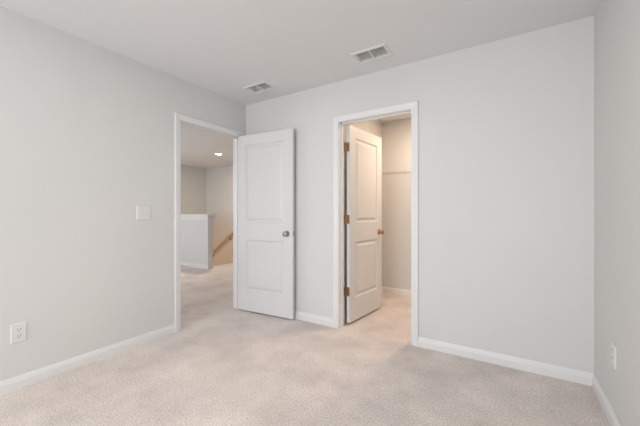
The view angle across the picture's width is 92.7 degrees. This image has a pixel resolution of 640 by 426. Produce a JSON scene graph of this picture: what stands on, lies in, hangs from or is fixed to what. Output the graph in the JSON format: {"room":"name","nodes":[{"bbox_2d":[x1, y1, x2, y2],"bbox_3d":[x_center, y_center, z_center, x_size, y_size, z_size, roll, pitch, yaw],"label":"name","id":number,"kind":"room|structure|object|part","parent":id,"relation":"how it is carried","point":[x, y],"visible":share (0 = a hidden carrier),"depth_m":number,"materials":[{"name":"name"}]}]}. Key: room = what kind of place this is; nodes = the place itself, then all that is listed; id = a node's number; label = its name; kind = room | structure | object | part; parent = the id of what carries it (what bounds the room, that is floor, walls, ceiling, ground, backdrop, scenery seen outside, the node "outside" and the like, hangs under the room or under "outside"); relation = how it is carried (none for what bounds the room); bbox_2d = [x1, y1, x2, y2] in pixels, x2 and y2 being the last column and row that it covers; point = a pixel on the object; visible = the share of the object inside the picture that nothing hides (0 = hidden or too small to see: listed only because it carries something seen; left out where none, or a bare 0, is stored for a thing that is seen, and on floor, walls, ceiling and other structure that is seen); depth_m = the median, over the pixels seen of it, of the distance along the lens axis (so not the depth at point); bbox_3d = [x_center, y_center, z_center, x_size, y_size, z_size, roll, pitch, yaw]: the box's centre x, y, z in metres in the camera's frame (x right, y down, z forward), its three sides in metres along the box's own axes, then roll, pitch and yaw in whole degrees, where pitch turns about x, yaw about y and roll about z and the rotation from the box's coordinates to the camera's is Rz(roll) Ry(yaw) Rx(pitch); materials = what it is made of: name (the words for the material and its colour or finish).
{"room":"empty bedroom","nodes":[
{"label":"empty bedroom","id":0,"kind":"room"},
{"bbox_2d":[0,6,245,380],"bbox_3d":[-2.368,-0.081,1.443,0.115,2.440,5.375,0,0,32],"label":"wall","id":1,"kind":"structure","parent":0,"point":[87,129],"depth_m":2.27,"materials":[{"name":"beige paint"}]},
{"bbox_2d":[10,321,26,343],"bbox_3d":[-1.958,0.779,1.982,0.009,0.124,0.078,0,0,32],"label":"power outlet","id":2,"kind":"object","parent":1,"relation":"attached to","point":[18,332],"visible":1,"depth_m":1.98,"materials":[{"name":"white plastic"}]},
{"bbox_2d":[0,324,174,394],"bbox_3d":[-2.528,1.098,1.065,0.013,0.082,4.335,0,0,32],"label":"baseboard","id":3,"kind":"structure","parent":1,"relation":"attached to","point":[14,383],"depth_m":2.25,"materials":[{"name":"white paint"}]},
{"bbox_2d":[136,206,150,219],"bbox_3d":[-1.534,-0.003,2.661,0.012,0.120,0.124,0,0,32],"label":"light switch","id":4,"kind":"object","parent":1,"relation":"attached to","point":[142,212],"visible":1,"depth_m":2.65,"materials":[{"name":"white plastic"}]},
{"bbox_2d":[175,112,244,332],"bbox_3d":[-1.199,0.090,3.319,0.148,2.097,0.896,0,0,32],"label":"door frame","id":5,"kind":"structure","parent":1,"relation":"attached to","point":[180,119],"depth_m":3.02,"materials":[{"name":"white paint"}]},
{"bbox_2d":[238,128,294,318],"bbox_3d":[-0.628,0.114,3.418,0.804,2.018,0.157,0,0,28],"label":"door","id":6,"kind":"structure","parent":5,"relation":"attached to","point":[266,233],"depth_m":3.38,"materials":[{"name":"white paint"}]},
{"bbox_2d":[181,165,205,213],"bbox_3d":[-4.815,1.269,6.658,0.115,5.140,5.640,0,0,32],"label":"wall","id":7,"kind":"structure","parent":0,"point":[193,179],"depth_m":8.57,"materials":[{"name":"beige paint"}]},
{"bbox_2d":[181,220,206,264],"bbox_3d":[-3.245,0.617,6.861,2.335,1.045,0.115,0,0,32],"label":"wall","id":8,"kind":"structure","parent":0,"point":[193,232],"depth_m":6.42,"materials":[{"name":"beige paint"}]},
{"bbox_2d":[181,261,207,268],"bbox_3d":[-3.266,1.098,6.799,2.366,0.082,0.013,0,0,32],"label":"baseboard","id":9,"kind":"structure","parent":8,"relation":"attached to","point":[202,266],"depth_m":6.40,"materials":[{"name":"white paint"}]},
{"bbox_2d":[181,214,215,219],"bbox_3d":[-3.215,0.086,6.842,2.408,0.115,0.225,0,0,32],"label":"cap","id":10,"kind":"object","parent":8,"relation":"on","point":[183,216],"visible":0.43,"depth_m":6.31,"materials":[{"name":"white paint"}]},
{"bbox_3d":[-3.223,0.099,6.847,2.388,0.090,0.185,0,0,32],"label":"cap moulding","id":11,"kind":"part","parent":10,"relation":"part of","materials":[{"name":"white paint"}]},
{"bbox_2d":[207,220,212,264],"bbox_3d":[-2.247,0.617,6.239,0.018,1.045,0.123,0,0,32],"label":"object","id":12,"kind":"structure","parent":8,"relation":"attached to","point":[209,222],"depth_m":6.21,"materials":[{"name":"white paint"}]},
{"bbox_2d":[206,165,232,265],"bbox_3d":[-1.254,1.269,7.694,4.835,5.140,0.115,0,0,32],"label":"wall","id":13,"kind":"structure","parent":0,"point":[219,180],"depth_m":8.57,"materials":[{"name":"beige paint"}]},
{"bbox_2d":[213,230,232,256],"bbox_3d":[-2.492,0.635,8.342,1.885,1.399,0.094,0,0,32],"label":"handrail","id":14,"kind":"object","parent":13,"relation":"attached to","point":[231,232],"visible":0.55,"depth_m":8.41,"materials":[{"name":"brown wood"}]},
{"bbox_2d":[0,0,599,167],"bbox_3d":[-2.156,-1.361,3.234,8.250,0.120,8.640,0,0,32],"label":"ceiling","id":15,"kind":"structure","parent":0,"point":[221,47],"depth_m":2.20,"materials":[{"name":"paint"}]},
{"bbox_2d":[243,81,276,93],"bbox_3d":[-0.619,-1.407,3.163,0.302,0.229,0.197,0,0,32],"label":"ceiling vent","id":16,"kind":"object","parent":15,"relation":"in","point":[262,85],"visible":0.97,"depth_m":3.17,"materials":[{"name":"white metal"}]},
{"bbox_2d":[350,43,393,63],"bbox_3d":[0.424,-1.407,2.498,0.302,0.229,0.197,0,0,32],"label":"ceiling vent","id":17,"kind":"object","parent":15,"relation":"in","point":[377,50],"visible":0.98,"depth_m":2.51,"materials":[{"name":"white metal"}]},
{"bbox_2d":[0,263,609,425],"bbox_3d":[-2.156,1.279,3.234,8.250,0.280,8.640,0,0,32],"label":"floor","id":18,"kind":"structure","parent":0,"point":[226,365],"depth_m":2.04,"materials":[{"name":"carpet"}]},
{"bbox_2d":[345,120,381,306],"bbox_3d":[0.466,-0.081,3.818,0.115,2.440,1.425,0,0,32],"label":"wall","id":19,"kind":"structure","parent":0,"point":[374,127],"depth_m":3.53,"materials":[{"name":"beige paint"}]},
{"bbox_2d":[382,118,410,289],"bbox_3d":[1.778,-0.081,3.909,2.246,2.440,0.115,0,0,32],"label":"wall","id":20,"kind":"structure","parent":0,"point":[396,135],"depth_m":4.28,"materials":[{"name":"beige paint"}]},
{"bbox_2d":[382,286,410,295],"bbox_3d":[1.744,1.098,3.854,2.016,0.082,0.013,0,0,32],"label":"baseboard","id":21,"kind":"structure","parent":20,"relation":"attached to","point":[397,291],"depth_m":4.27,"materials":[{"name":"white paint"}]},
{"bbox_2d":[382,168,410,173],"bbox_3d":[1.665,-0.560,3.727,1.992,0.053,0.313,0,0,32],"label":"wire shelf","id":22,"kind":"object","parent":20,"relation":"attached to","point":[399,169],"visible":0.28,"depth_m":4.05,"materials":[{"name":"white metal"}]},
{"bbox_2d":[246,16,593,372],"bbox_3d":[0.484,-0.081,2.900,3.415,2.440,0.115,0,0,32],"label":"wall","id":23,"kind":"structure","parent":0,"point":[506,126],"depth_m":2.32,"materials":[{"name":"beige paint"}]},
{"bbox_2d":[294,311,332,326],"bbox_3d":[-0.384,1.098,3.365,1.220,0.082,0.013,0,0,32],"label":"baseboard","id":24,"kind":"structure","parent":23,"relation":"attached to","point":[321,320],"depth_m":3.16,"materials":[{"name":"white paint"}]},
{"bbox_2d":[344,125,383,322],"bbox_3d":[0.495,0.110,3.365,0.157,2.008,0.751,0,0,38],"label":"door","id":25,"kind":"structure","parent":23,"relation":"in","point":[363,219],"depth_m":3.31,"materials":[{"name":"white paint"}]},
{"bbox_2d":[333,101,418,346],"bbox_3d":[0.521,0.090,2.877,0.831,2.097,0.148,0,0,32],"label":"door frame","id":26,"kind":"structure","parent":23,"relation":"attached to","point":[339,122],"depth_m":2.95,"materials":[{"name":"white paint"}]},
{"bbox_2d":[418,337,593,385],"bbox_3d":[1.321,1.098,2.304,1.134,0.082,0.013,0,0,32],"label":"baseboard","id":27,"kind":"structure","parent":23,"relation":"attached to","point":[577,376],"depth_m":2.25,"materials":[{"name":"white paint"}]},
{"bbox_2d":[594,0,639,425],"bbox_3d":[0.433,-0.081,-0.302,0.115,2.440,5.375,0,0,32],"label":"wall","id":28,"kind":"structure","parent":0,"point":[616,22],"depth_m":1.56,"materials":[{"name":"beige paint"}]},
{"bbox_2d":[592,374,620,425],"bbox_3d":[0.409,1.098,-0.220,0.013,0.082,5.260,0,0,32],"label":"baseboard","id":29,"kind":"structure","parent":28,"relation":"attached to","point":[610,414],"depth_m":1.74,"materials":[{"name":"white paint"}]},
{"bbox_2d":[611,341,615,369],"bbox_3d":[1.561,0.759,1.625,0.009,0.124,0.078,0,0,32],"label":"power outlet","id":30,"kind":"object","parent":28,"relation":"attached to","point":[613,347],"visible":1,"depth_m":1.61,"materials":[{"name":"white plastic"}]}
]}

